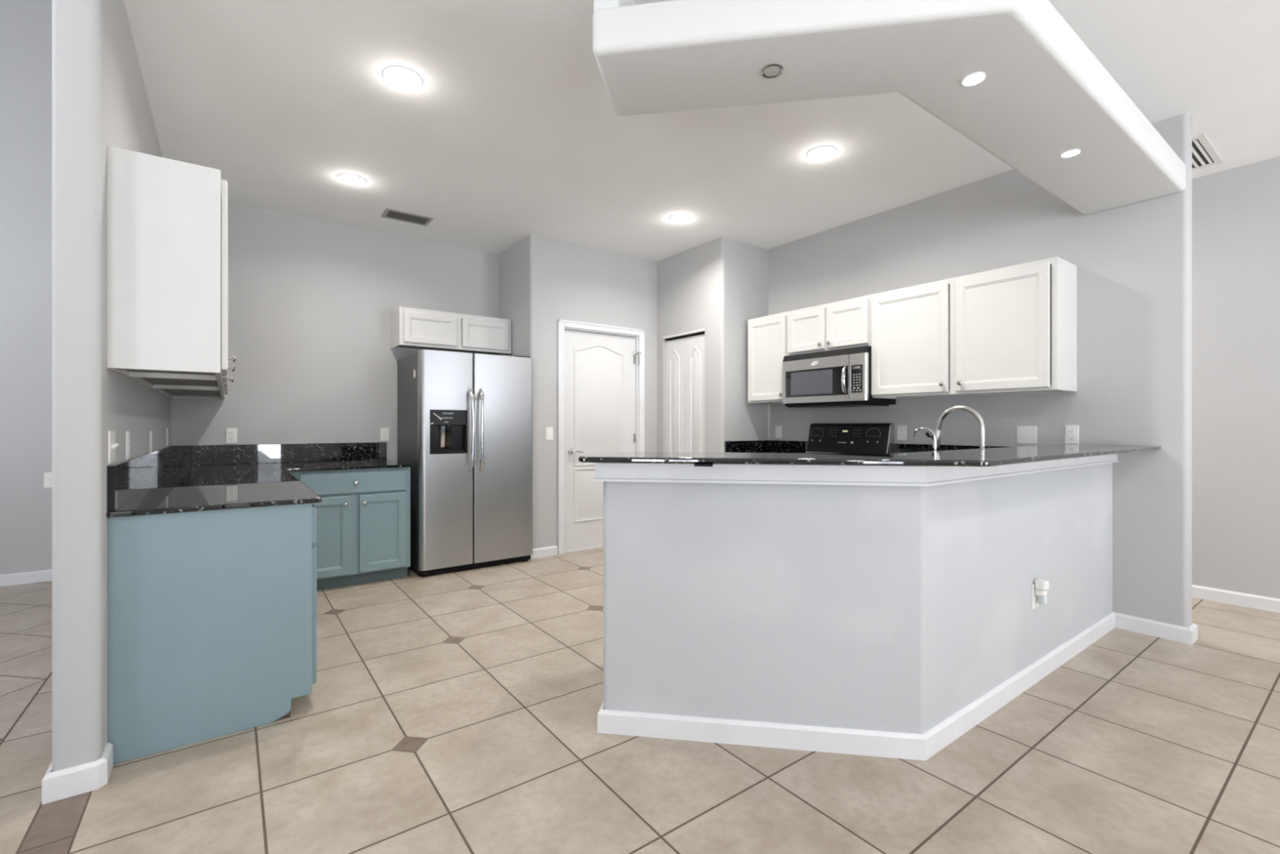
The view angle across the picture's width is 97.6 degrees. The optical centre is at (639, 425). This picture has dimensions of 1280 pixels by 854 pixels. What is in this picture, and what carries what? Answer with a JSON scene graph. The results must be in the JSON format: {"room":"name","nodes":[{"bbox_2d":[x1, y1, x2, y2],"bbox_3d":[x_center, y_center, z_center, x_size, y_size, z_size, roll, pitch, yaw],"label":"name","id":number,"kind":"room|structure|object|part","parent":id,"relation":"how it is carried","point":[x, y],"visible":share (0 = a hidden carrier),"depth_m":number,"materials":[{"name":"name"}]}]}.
{"room":"kitchen","nodes":[
{"label":"kitchen","id":0,"kind":"room"},
{"bbox_2d":[0,0,52,574],"bbox_3d":[-5.181,-1.115,3.881,2.845,4.600,0.120,0,0,-36],"label":"wall","id":1,"kind":"structure","parent":0,"point":[25,25],"depth_m":4.21,"materials":[{"name":"paint"}]},
{"bbox_2d":[0,568,52,586],"bbox_3d":[-5.140,1.143,3.826,2.845,0.085,0.016,0,0,-36],"label":"baseboard","id":2,"kind":"structure","parent":1,"relation":"attached to","point":[27,577],"depth_m":4.21,"materials":[{"name":"paint"}]},
{"bbox_2d":[44,472,52,488],"bbox_3d":[-4.513,0.415,4.286,0.070,0.116,0.018,0,0,-36],"label":"wall outlet","id":3,"kind":"object","parent":1,"relation":"attached to","point":[47,476],"visible":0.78,"depth_m":4.28,"materials":[{"name":"white plastic"}]},
{"bbox_2d":[52,0,170,771],"bbox_3d":[-2.684,-1.115,2.982,0.115,4.600,2.915,0,0,-36],"label":"wall","id":4,"kind":"structure","parent":0,"point":[100,98],"depth_m":1.82,"materials":[{"name":"paint"}]},
{"bbox_2d":[41,742,113,804],"bbox_3d":[-2.881,1.141,3.250,0.147,0.088,3.611,0,0,-36],"label":"baseboard","id":5,"kind":"structure","parent":4,"relation":"attached to","point":[80,779],"depth_m":1.80,"materials":[{"name":"paint"}]},
{"bbox_2d":[107,430,118,463],"bbox_3d":[-1.886,0.075,2.008,0.018,0.116,0.115,0,0,-36],"label":"light switch","id":6,"kind":"object","parent":4,"relation":"attached to","point":[112,445],"visible":1,"depth_m":1.98,"materials":[{"name":"white plastic"}]},
{"bbox_3d":[-1.891,0.075,2.005,0.005,0.116,0.115,0,0,-36],"label":"plate","id":7,"kind":"part","parent":6,"relation":"part of","materials":[{"name":"white plastic"}]},
{"bbox_2d":[125,431,130,459],"bbox_3d":[-2.123,0.080,2.324,0.009,0.116,0.070,0,0,-36],"label":"wall outlet","id":8,"kind":"object","parent":4,"relation":"attached to","point":[127,433],"visible":1,"depth_m":2.30,"materials":[{"name":"white plastic"}]},
{"bbox_2d":[149,431,152,452],"bbox_3d":[-2.626,0.085,3.009,0.009,0.116,0.070,0,0,-36],"label":"wall outlet","id":9,"kind":"object","parent":4,"relation":"attached to","point":[150,432],"visible":0.98,"depth_m":2.98,"materials":[{"name":"white plastic"}]},
{"bbox_2d":[166,428,168,445],"bbox_3d":[-3.212,0.075,3.807,0.009,0.116,0.070,0,0,-36],"label":"wall outlet","id":10,"kind":"object","parent":4,"relation":"attached to","point":[166,428],"visible":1,"depth_m":3.78,"materials":[{"name":"white plastic"}]},
{"bbox_2d":[106,145,235,380],"bbox_3d":[-1.831,-0.587,2.228,0.367,0.772,0.440,0,0,-36],"label":"upper cabinet","id":11,"kind":"object","parent":4,"relation":"attached to","point":[167,219],"visible":1,"depth_m":2.04,"materials":[{"name":"white paint"}]},
{"bbox_3d":[-1.854,-0.227,2.212,0.286,0.012,0.408,0,0,-36],"label":"panel","id":12,"kind":"part","parent":11,"relation":"part of","materials":[{"name":"white wood"}]},
{"bbox_3d":[-1.732,-0.579,2.301,0.018,0.756,0.408,0,0,-36],"label":"frame","id":13,"kind":"part","parent":11,"relation":"part of","materials":[{"name":"white paint"}]},
{"bbox_3d":[-1.715,-0.581,2.314,0.019,0.728,0.400,0,0,-36],"label":"door","id":14,"kind":"part","parent":11,"relation":"part of","materials":[{"name":"white paint"}]},
{"bbox_3d":[-1.793,-0.296,2.461,0.030,0.031,0.031,0,0,-36],"label":"knob","id":15,"kind":"part","parent":11,"relation":"part of","materials":[{"name":"silver metal"}]},
{"bbox_2d":[128,364,235,390],"bbox_3d":[-2.222,-0.587,2.760,0.367,0.772,0.880,0,0,-36],"label":"upper cabinet","id":16,"kind":"object","parent":4,"relation":"attached to","point":[152,383],"visible":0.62,"depth_m":2.89,"materials":[{"name":"white paint"}]},
{"bbox_3d":[-2.245,-0.227,2.744,0.286,0.012,0.848,0,0,-36],"label":"panel","id":17,"kind":"part","parent":16,"relation":"part of","materials":[{"name":"white wood"}]},
{"bbox_3d":[-2.122,-0.579,2.833,0.018,0.756,0.848,0,0,-36],"label":"frame","id":18,"kind":"part","parent":16,"relation":"part of","materials":[{"name":"white paint"}]},
{"bbox_3d":[-1.975,-0.581,2.668,0.019,0.728,0.411,0,0,-36],"label":"door","id":19,"kind":"part","parent":16,"relation":"part of","materials":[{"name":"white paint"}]},
{"bbox_3d":[-2.236,-0.581,3.023,0.019,0.728,0.411,0,0,-36],"label":"door","id":20,"kind":"part","parent":16,"relation":"part of","materials":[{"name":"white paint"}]},
{"bbox_3d":[-2.057,-0.296,2.820,0.030,0.031,0.031,0,0,-36],"label":"knob","id":21,"kind":"part","parent":16,"relation":"part of","materials":[{"name":"silver metal"}]},
{"bbox_2d":[151,376,234,399],"bbox_3d":[-2.882,-0.587,3.659,0.367,0.772,1.350,0,0,-36],"label":"upper cabinet","id":22,"kind":"object","parent":4,"relation":"attached to","point":[171,393],"visible":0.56,"depth_m":3.79,"materials":[{"name":"white paint"}]},
{"bbox_3d":[-2.905,-0.227,3.642,0.286,0.012,1.318,0,0,-36],"label":"panel","id":23,"kind":"part","parent":22,"relation":"part of","materials":[{"name":"white wood"}]},
{"bbox_3d":[-2.782,-0.579,3.732,0.018,0.756,1.318,0,0,-36],"label":"frame","id":24,"kind":"part","parent":22,"relation":"part of","materials":[{"name":"white paint"}]},
{"bbox_2d":[170,202,498,461],"bbox_3d":[-2.405,-0.263,4.921,2.630,2.895,0.120,0,0,-36],"label":"wall","id":25,"kind":"structure","parent":0,"point":[311,302],"depth_m":4.65,"materials":[{"name":"paint"}]},
{"bbox_2d":[226,428,237,443],"bbox_3d":[-3.138,0.077,4.302,0.070,0.116,0.009,0,0,-36],"label":"wall outlet","id":26,"kind":"object","parent":25,"relation":"attached to","point":[231,433],"visible":1,"depth_m":4.30,"materials":[{"name":"white plastic"}]},
{"bbox_2d":[228,431,234,439],"bbox_3d":[-3.136,0.077,4.300,0.033,0.066,0.003,0,0,-36],"label":"receptacle","id":27,"kind":"object","parent":26,"relation":"attached to","point":[231,434],"depth_m":4.30,"materials":[{"name":"white plastic"}]},
{"bbox_2d":[380,427,389,440],"bbox_3d":[-2.255,0.077,4.950,0.070,0.116,0.009,0,0,-36],"label":"wall outlet","id":28,"kind":"object","parent":25,"relation":"attached to","point":[384,432],"visible":1,"depth_m":4.95,"materials":[{"name":"white plastic"}]},
{"bbox_2d":[390,306,511,355],"bbox_3d":[-1.714,-0.844,5.137,1.000,0.322,0.351,0,0,-36],"label":"upper cabinet","id":29,"kind":"object","parent":25,"relation":"attached to","point":[412,329],"visible":0.95,"depth_m":4.97,"materials":[{"name":"white paint"}]},
{"bbox_3d":[-1.814,-0.838,4.857,0.448,0.262,0.019,0,0,-36],"label":"door","id":30,"kind":"part","parent":29,"relation":"part of","materials":[{"name":"white paint"}]},
{"bbox_3d":[-1.722,-0.709,5.148,0.968,0.012,0.300,0,0,-36],"label":"panel","id":31,"kind":"part","parent":29,"relation":"part of","materials":[{"name":"white wood"}]},
{"bbox_3d":[-1.417,-0.838,5.149,0.437,0.262,0.019,0,0,-36],"label":"door","id":32,"kind":"part","parent":29,"relation":"part of","materials":[{"name":"white paint"}]},
{"bbox_2d":[498,234,563,548],"bbox_3d":[-1.058,-0.263,5.384,0.330,2.895,0.730,0,0,-36],"label":"wall","id":33,"kind":"structure","parent":0,"point":[531,270],"depth_m":5.09,"materials":[{"name":"paint"}]},
{"bbox_2d":[530,545,557,559],"bbox_3d":[-1.086,1.143,5.354,0.277,0.085,0.744,0,0,-36],"label":"baseboard","id":34,"kind":"structure","parent":33,"relation":"attached to","point":[551,550],"depth_m":5.06,"materials":[{"name":"paint"}]},
{"bbox_2d":[546,427,552,439],"bbox_3d":[-0.822,0.073,5.097,0.070,0.116,0.010,0,0,-36],"label":"light switch","id":35,"kind":"object","parent":33,"relation":"attached to","point":[548,430],"visible":1,"depth_m":5.09,"materials":[{"name":"white plastic"}]},
{"bbox_2d":[563,240,638,335],"bbox_3d":[-0.397,-1.312,5.490,0.860,0.795,0.120,0,0,-36],"label":"wall","id":36,"kind":"structure","parent":0,"point":[601,286],"depth_m":5.42,"materials":[{"name":"paint"}]},
{"bbox_2d":[557,319,644,555],"bbox_3d":[-0.390,0.104,5.481,0.984,2.162,0.144,0,0,-36],"label":"trim","id":37,"kind":"structure","parent":36,"relation":"attached to","point":[562,325],"depth_m":5.19,"materials":[{"name":"paint"}]},
{"bbox_2d":[564,329,641,551],"bbox_3d":[-0.359,0.139,5.469,0.869,2.076,0.110,0,0,-36],"label":"door","id":38,"kind":"structure","parent":36,"relation":"in","point":[600,368],"depth_m":5.40,"materials":[{"name":"paint"}]},
{"bbox_3d":[-0.606,0.243,5.269,0.141,0.064,0.060,0,0,-36],"label":"handle","id":39,"kind":"part","parent":38,"relation":"part of","materials":[{"name":"silver metal"}]},
{"bbox_2d":[0,546,1279,853],"bbox_3d":[0.246,1.235,1.422,9.080,0.100,10.800,0,0,-36],"label":"floor","id":40,"kind":"structure","parent":0,"point":[455,712],"depth_m":1.99,"materials":[{"name":"tile"}]},
{"bbox_2d":[107,502,319,764],"bbox_3d":[-1.724,0.751,2.338,0.670,0.867,0.470,0,0,-36],"label":"base cabinet","id":41,"kind":"object","parent":40,"relation":"on","point":[212,614],"visible":0.84,"depth_m":2.11,"materials":[{"name":"teal paint"}]},
{"bbox_3d":[-1.492,0.417,2.521,0.020,0.155,0.410,0,0,-36],"label":"drawer","id":42,"kind":"part","parent":41,"relation":"part of","materials":[{"name":"teal paint"}]},
{"bbox_3d":[-1.492,0.799,2.521,0.020,0.572,0.410,0,0,-36],"label":"door","id":43,"kind":"part","parent":41,"relation":"part of","materials":[{"name":"teal paint"}]},
{"bbox_2d":[288,466,410,590],"bbox_3d":[-2.340,0.751,4.386,0.856,0.867,0.812,0,0,-36],"label":"base cabinet","id":44,"kind":"object","parent":40,"relation":"on","point":[363,524],"visible":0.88,"depth_m":4.13,"materials":[{"name":"teal paint"}]},
{"bbox_3d":[-2.245,0.798,4.001,0.322,0.574,0.020,0,0,-36],"label":"door","id":45,"kind":"part","parent":44,"relation":"part of","materials":[{"name":"teal paint"}]},
{"bbox_3d":[-2.090,0.417,4.115,0.708,0.155,0.020,0,0,-36],"label":"drawer","id":46,"kind":"part","parent":44,"relation":"part of","materials":[{"name":"teal paint"}]},
{"bbox_3d":[-1.938,0.798,4.227,0.330,0.574,0.020,0,0,-36],"label":"door","id":47,"kind":"part","parent":44,"relation":"part of","materials":[{"name":"teal paint"}]},
{"bbox_2d":[397,347,533,577],"bbox_3d":[-1.518,0.289,4.890,0.957,1.792,0.840,0,0,-36],"label":"refrigerator","id":48,"kind":"object","parent":40,"relation":"on","point":[465,420],"visible":0.99,"depth_m":4.58,"materials":[{"name":"grey metal"}]},
{"bbox_3d":[-1.551,0.267,4.483,0.421,1.720,0.062,0,0,-36],"label":"door","id":49,"kind":"part","parent":48,"relation":"part of","materials":[{"name":"silver metal"}]},
{"bbox_3d":[-1.369,0.037,4.538,0.033,0.688,0.090,0,0,-43],"label":"handle","id":50,"kind":"part","parent":48,"relation":"part of","materials":[{"name":"silver metal"}]},
{"bbox_3d":[-1.298,0.037,4.590,0.034,0.688,0.089,0,0,-30],"label":"handle","id":51,"kind":"part","parent":48,"relation":"part of","materials":[{"name":"silver metal"}]},
{"bbox_3d":[-1.163,0.267,4.768,0.529,1.720,0.062,0,0,-36],"label":"door","id":52,"kind":"part","parent":48,"relation":"part of","materials":[{"name":"silver metal"}]},
{"bbox_2d":[564,546,603,552],"bbox_3d":[-0.400,1.181,5.494,0.832,0.008,0.090,0,0,-36],"label":"threshold","id":53,"kind":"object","parent":40,"relation":"on","point":[598,546],"depth_m":5.35,"materials":[{"name":"paint"}]},
{"bbox_2d":[724,440,808,453],"bbox_3d":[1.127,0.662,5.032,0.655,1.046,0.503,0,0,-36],"label":"backsplash","id":54,"kind":"structure","parent":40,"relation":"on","point":[755,446],"depth_m":5.22,"materials":[{"name":"black stone"}]},
{"bbox_2d":[805,422,893,453],"bbox_3d":[1.478,0.582,4.492,0.722,1.207,0.768,0,0,-36],"label":"range","id":55,"kind":"object","parent":40,"relation":"on","point":[824,437],"visible":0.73,"depth_m":4.62,"materials":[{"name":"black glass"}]},
{"bbox_3d":[1.948,0.135,4.366,0.113,0.300,0.004,0,0,-36],"label":"trim","id":56,"kind":"part","parent":55,"relation":"part of","materials":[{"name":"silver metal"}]},
{"bbox_3d":[-2.687,0.752,3.653,0.666,0.867,1.582,0,0,-36],"label":"base cabinet","id":57,"kind":"object","parent":40,"relation":"on","visible":0},
{"bbox_2d":[106,442,411,517],"bbox_3d":[-2.038,0.229,3.450,1.480,0.178,2.685,0,0,-36],"label":"countertop","id":58,"kind":"structure","parent":57,"relation":"on","point":[171,478],"depth_m":3.09,"materials":[{"name":"black stone"}]},
{"bbox_2d":[638,257,668,452],"bbox_3d":[0.124,-0.263,5.810,0.360,2.895,0.222,0,0,-36],"label":"wall","id":59,"kind":"structure","parent":0,"point":[650,272],"depth_m":5.79,"materials":[{"name":"paint"}]},
{"bbox_2d":[662,244,704,336],"bbox_3d":[0.471,-1.312,5.540,0.120,0.795,0.624,0,0,-36],"label":"wall","id":60,"kind":"structure","parent":0,"point":[683,273],"depth_m":5.49,"materials":[{"name":"paint"}]},
{"bbox_2d":[662,328,704,338],"bbox_3d":[0.431,-0.903,5.511,0.025,0.021,0.622,0,0,-36],"label":"trim","id":61,"kind":"structure","parent":60,"relation":"attached to","point":[703,329],"depth_m":5.49,"materials":[{"name":"paint"}]},
{"bbox_2d":[665,331,704,452],"bbox_3d":[0.457,0.130,5.529,0.047,2.090,0.620,0,0,-36],"label":"door","id":62,"kind":"structure","parent":60,"relation":"in","point":[684,357],"depth_m":5.53,"materials":[{"name":"paint"}]},
{"bbox_2d":[124,0,1279,262],"bbox_3d":[1.438,-1.770,2.328,5.985,0.120,10.750,0,0,-36],"label":"ceiling","id":63,"kind":"structure","parent":0,"point":[512,131],"depth_m":3.19,"materials":[{"name":"paint"}]},
{"bbox_2d":[337,173,366,185],"bbox_3d":[-1.997,-1.705,3.884,0.184,0.008,0.184,0,0,-36],"label":"recessed light","id":64,"kind":"object","parent":63,"relation":"in","point":[351,179],"visible":1,"depth_m":3.87,"materials":[{"name":"paint"}]},
{"bbox_2d":[382,66,422,89],"bbox_3d":[-1.166,-1.705,2.753,0.184,0.008,0.184,0,0,-36],"label":"recessed light","id":65,"kind":"object","parent":63,"relation":"in","point":[402,77],"visible":1,"depth_m":2.74,"materials":[{"name":"paint"}]},
{"bbox_2d":[381,208,433,226],"bbox_3d":[-1.905,-1.706,4.587,0.360,0.008,0.210,0,0,-36],"label":"ceiling vent","id":66,"kind":"object","parent":63,"relation":"in","point":[388,213],"visible":1,"depth_m":4.58,"materials":[{"name":"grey metal"}]},
{"bbox_2d":[667,214,690,222],"bbox_3d":[0.323,-1.705,4.621,0.184,0.008,0.184,0,0,-36],"label":"recessed light","id":67,"kind":"object","parent":63,"relation":"in","point":[675,218],"visible":1,"depth_m":4.60,"materials":[{"name":"paint"}]},
{"bbox_2d":[806,145,837,159],"bbox_3d":[1.139,-1.705,3.510,0.184,0.008,0.184,0,0,-36],"label":"recessed light","id":68,"kind":"object","parent":63,"relation":"in","point":[820,153],"visible":1,"depth_m":3.50,"materials":[{"name":"paint"}]},
{"bbox_2d":[1191,133,1223,170],"bbox_3d":[3.451,-1.706,3.571,0.580,0.008,0.300,0,0,-36],"label":"ceiling vent","id":69,"kind":"object","parent":63,"relation":"in","point":[1204,154],"visible":0.41,"depth_m":3.52,"materials":[{"name":"metal"}]},
{"bbox_2d":[704,236,768,452],"bbox_3d":[0.949,-0.263,5.359,0.675,2.895,0.234,0,0,-36],"label":"wall","id":70,"kind":"structure","parent":0,"point":[736,272],"depth_m":5.19,"materials":[{"name":"paint"}]},
{"bbox_2d":[603,462,1112,733],"bbox_3d":[1.414,0.660,2.530,3.146,1.050,0.686,0,0,-22],"label":"wall","id":71,"kind":"structure","parent":0,"point":[887,608],"depth_m":2.11,"materials":[{"name":"paint"}]},
{"bbox_2d":[593,453,1118,486],"bbox_3d":[1.406,0.175,2.474,3.189,0.076,0.686,0,0,-19],"label":"trim","id":72,"kind":"structure","parent":71,"relation":"attached to","point":[882,473],"depth_m":2.08,"materials":[{"name":"paint"}]},
{"bbox_2d":[578,444,1160,466],"bbox_3d":[1.395,0.127,2.478,3.323,0.028,1.029,0,0,-20],"label":"countertop","id":73,"kind":"structure","parent":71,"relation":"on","point":[981,457],"depth_m":2.08,"materials":[{"name":"black stone"}]},
{"bbox_2d":[597,611,1197,760],"bbox_3d":[1.126,1.143,3.107,3.199,0.085,2.326,0,0,-36],"label":"baseboard","id":74,"kind":"structure","parent":71,"relation":"attached to","point":[895,744],"depth_m":2.11,"materials":[{"name":"paint"}]},
{"bbox_2d":[1031,582,1039,608],"bbox_3d":[1.844,0.790,2.608,0.070,0.116,0.009,0,0,-36],"label":"wall outlet","id":75,"kind":"object","parent":71,"relation":"attached to","point":[1035,603],"visible":0.85,"depth_m":2.60,"materials":[{"name":"white plastic"}]},
{"bbox_2d":[1035,595,1038,603],"bbox_3d":[1.845,0.809,2.606,0.033,0.033,0.003,0,0,-36],"label":"socket","id":76,"kind":"object","parent":75,"relation":"attached to","point":[1036,597],"depth_m":2.60,"materials":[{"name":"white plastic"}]},
{"bbox_2d":[1035,578,1048,604],"bbox_3d":[1.860,0.768,2.586,0.056,0.111,0.045,0,0,-36],"label":"air freshener","id":77,"kind":"object","parent":75,"relation":"attached to","point":[1042,585],"visible":1,"depth_m":2.57,"materials":[{"name":"white plastic"}]},
{"bbox_2d":[1038,595,1048,604],"bbox_3d":[1.861,0.802,2.585,0.036,0.044,0.036,0,0,-36],"label":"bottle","id":78,"kind":"object","parent":77,"relation":"on","point":[1042,599],"depth_m":2.57,"materials":[{"name":"plastic"}]},
{"bbox_2d":[592,0,1186,214],"bbox_3d":[1.453,-1.355,2.386,3.339,0.150,1.024,0,0,-21],"label":"ceiling","id":79,"kind":"structure","parent":0,"point":[1043,95],"depth_m":2.04,"materials":[{"name":"paint"}]},
{"bbox_2d":[593,0,635,12],"bbox_3d":[-0.088,-1.567,2.115,0.091,0.285,0.406,0,0,9],"label":"soffit","id":80,"kind":"structure","parent":79,"relation":"on","point":[597,4],"depth_m":1.92,"materials":[{"name":"paint"}]},
{"bbox_2d":[760,63,783,78],"bbox_3d":[0.475,-1.277,2.018,0.080,0.006,0.080,0,0,-36],"label":"recessed light","id":81,"kind":"object","parent":79,"relation":"in","point":[772,70],"visible":1,"depth_m":2.01,"materials":[{"name":"silver metal"}]},
{"bbox_3d":[0.475,-1.277,2.018,0.060,0.005,0.060,0,0,-36],"label":"bulb","id":82,"kind":"part","parent":81,"relation":"part of","materials":[{"name":"white glass"}]},
{"bbox_2d":[960,71,986,86],"bbox_3d":[1.229,-1.277,2.064,0.080,0.006,0.080,0,0,-36],"label":"recessed light","id":83,"kind":"object","parent":79,"relation":"in","point":[974,78],"visible":1,"depth_m":2.06,"materials":[{"name":"paint"}]},
{"bbox_3d":[1.229,-1.277,2.064,0.060,0.005,0.060,0,0,-36],"label":"bulb","id":84,"kind":"part","parent":83,"relation":"part of","materials":[{"name":"white glass"}]},
{"bbox_2d":[1059,148,1081,157],"bbox_3d":[2.019,-1.277,2.627,0.080,0.006,0.080,0,0,-36],"label":"recessed light","id":85,"kind":"object","parent":79,"relation":"in","point":[1071,153],"visible":1,"depth_m":2.62,"materials":[{"name":"paint"}]},
{"bbox_3d":[2.019,-1.277,2.627,0.060,0.005,0.060,0,0,-36],"label":"bulb","id":86,"kind":"part","parent":85,"relation":"part of","materials":[{"name":"white glass"}]},
{"bbox_2d":[893,443,1009,453],"bbox_3d":[1.168,0.617,3.036,2.953,0.956,1.230,0,0,-36],"label":"countertop","id":87,"kind":"structure","parent":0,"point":[898,447],"depth_m":4.18,"materials":[{"name":"black stone"}]},
{"bbox_2d":[911,426,936,451],"bbox_3d":[1.369,0.152,2.688,0.036,0.290,0.127,0,0,-36],"label":"filter faucet","id":88,"kind":"object","parent":87,"relation":"on","point":[926,433],"visible":0.57,"depth_m":2.67,"materials":[{"name":"silver metal"}]},
{"bbox_3d":[1.383,0.048,2.669,0.016,0.036,0.048,0,0,-36],"label":"lever","id":89,"kind":"part","parent":88,"relation":"part of","materials":[{"name":"black plastic"}]},
{"bbox_2d":[932,405,985,448],"bbox_3d":[1.721,0.093,3.032,0.096,0.408,0.290,0,0,-36],"label":"kitchen faucet","id":90,"kind":"object","parent":87,"relation":"on","point":[982,428],"visible":0.58,"depth_m":3.02,"materials":[{"name":"silver metal"}]},
{"bbox_2d":[768,113,1191,627],"bbox_3d":[2.126,-0.263,4.323,0.115,2.895,3.070,0,0,-36],"label":"wall","id":91,"kind":"structure","parent":0,"point":[1133,261],"depth_m":3.39,"materials":[{"name":"paint"}]},
{"bbox_2d":[747,311,788,404],"bbox_3d":[1.250,-0.598,5.098,0.379,0.775,0.463,0,0,-36],"label":"upper cabinet","id":92,"kind":"object","parent":91,"relation":"attached to","point":[767,335],"visible":0.7,"depth_m":5.01,"materials":[{"name":"white paint"}]},
{"bbox_2d":[775,426,781,438],"bbox_3d":[1.315,0.060,5.321,0.009,0.116,0.070,0,0,-36],"label":"wall outlet","id":93,"kind":"object","parent":91,"relation":"attached to","point":[778,428],"visible":1,"depth_m":5.32,"materials":[{"name":"white plastic"}]},
{"bbox_2d":[787,294,871,355],"bbox_3d":[1.616,-0.792,4.599,0.379,0.385,0.770,0,0,-36],"label":"upper cabinet","id":94,"kind":"object","parent":91,"relation":"attached to","point":[846,323],"visible":0.73,"depth_m":4.46,"materials":[{"name":"white paint"}]},
{"bbox_3d":[1.383,-0.786,4.664,0.019,0.333,0.366,0,0,-36],"label":"door","id":95,"kind":"part","parent":94,"relation":"part of","materials":[{"name":"white paint"}]},
{"bbox_2d":[782,345,895,408],"bbox_3d":[1.589,-0.375,4.562,0.467,0.440,0.778,0,0,-36],"label":"microwave","id":96,"kind":"object","parent":94,"relation":"attached to","point":[836,378],"visible":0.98,"depth_m":4.41,"materials":[{"name":"silver metal"}]},
{"bbox_3d":[1.412,-0.366,4.522,0.030,0.354,0.633,0,0,-36],"label":"door","id":97,"kind":"part","parent":96,"relation":"part of","materials":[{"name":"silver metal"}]},
{"bbox_3d":[1.558,-0.352,4.268,0.029,0.214,0.070,0,0,43],"label":"handle","id":98,"kind":"part","parent":96,"relation":"part of","materials":[{"name":"silver metal"}]},
{"bbox_3d":[1.643,-0.366,4.207,0.030,0.354,0.141,0,0,-36],"label":"control panel","id":99,"kind":"part","parent":96,"relation":"part of","materials":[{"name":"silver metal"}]},
{"bbox_3d":[1.610,-0.786,4.355,0.019,0.333,0.360,0,0,-36],"label":"door","id":100,"kind":"part","parent":94,"relation":"part of","materials":[{"name":"white paint"}]},
{"bbox_2d":[897,425,906,439],"bbox_3d":[2.031,0.055,4.346,0.009,0.116,0.070,0,0,-36],"label":"wall outlet","id":101,"kind":"object","parent":91,"relation":"attached to","point":[901,429],"visible":1,"depth_m":4.34,"materials":[{"name":"white plastic"}]},
{"bbox_2d":[899,428,903,436],"bbox_3d":[2.029,0.055,4.345,0.003,0.066,0.033,0,0,-36],"label":"receptacle","id":102,"kind":"object","parent":101,"relation":"attached to","point":[901,430],"depth_m":4.34,"materials":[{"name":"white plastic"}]},
{"bbox_2d":[871,256,1076,399],"bbox_3d":[2.193,-0.598,3.814,0.379,0.775,1.176,0,0,-36],"label":"upper cabinet","id":103,"kind":"object","parent":91,"relation":"attached to","point":[1010,330],"visible":1,"depth_m":3.59,"materials":[{"name":"white paint"}]},
{"bbox_3d":[1.896,-0.592,3.965,0.019,0.731,0.553,0,0,-36],"label":"door","id":104,"kind":"part","parent":103,"relation":"part of","materials":[{"name":"white paint"}]},
{"bbox_3d":[2.090,-0.280,3.660,0.030,0.031,0.031,0,0,-36],"label":"knob","id":105,"kind":"part","parent":103,"relation":"part of","materials":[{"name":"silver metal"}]},
{"bbox_3d":[2.244,-0.592,3.492,0.019,0.731,0.525,0,0,-36],"label":"door","id":106,"kind":"part","parent":103,"relation":"part of","materials":[{"name":"white paint"}]},
{"bbox_2d":[1017,426,1036,444],"bbox_3d":[2.530,0.060,3.665,0.010,0.116,0.115,0,0,-36],"label":"light switch","id":107,"kind":"object","parent":91,"relation":"attached to","point":[1025,434],"visible":1,"depth_m":3.66,"materials":[{"name":"white plastic"}]},
{"bbox_2d":[1065,425,1079,444],"bbox_3d":[2.675,0.055,3.470,0.009,0.116,0.070,0,0,-36],"label":"wall outlet","id":108,"kind":"object","parent":91,"relation":"attached to","point":[1072,432],"visible":0.98,"depth_m":3.46,"materials":[{"name":"white plastic"}]},
{"bbox_2d":[1068,429,1075,439],"bbox_3d":[2.673,0.055,3.469,0.003,0.066,0.033,0,0,-36],"label":"receptacle","id":109,"kind":"object","parent":108,"relation":"attached to","point":[1071,432],"depth_m":3.47,"materials":[{"name":"white plastic"}]},
{"bbox_2d":[1191,156,1279,599],"bbox_3d":[3.763,-0.263,4.067,0.120,2.895,10.500,0,0,-36],"label":"wall","id":110,"kind":"structure","parent":0,"point":[1236,211],"depth_m":3.72,"materials":[{"name":"paint"}]},
{"bbox_2d":[1191,584,1279,613],"bbox_3d":[4.093,1.143,3.503,0.016,0.085,9.200,0,0,-36],"label":"baseboard","id":111,"kind":"structure","parent":110,"relation":"attached to","point":[1266,603],"depth_m":3.70,"materials":[{"name":"paint"}]}
]}

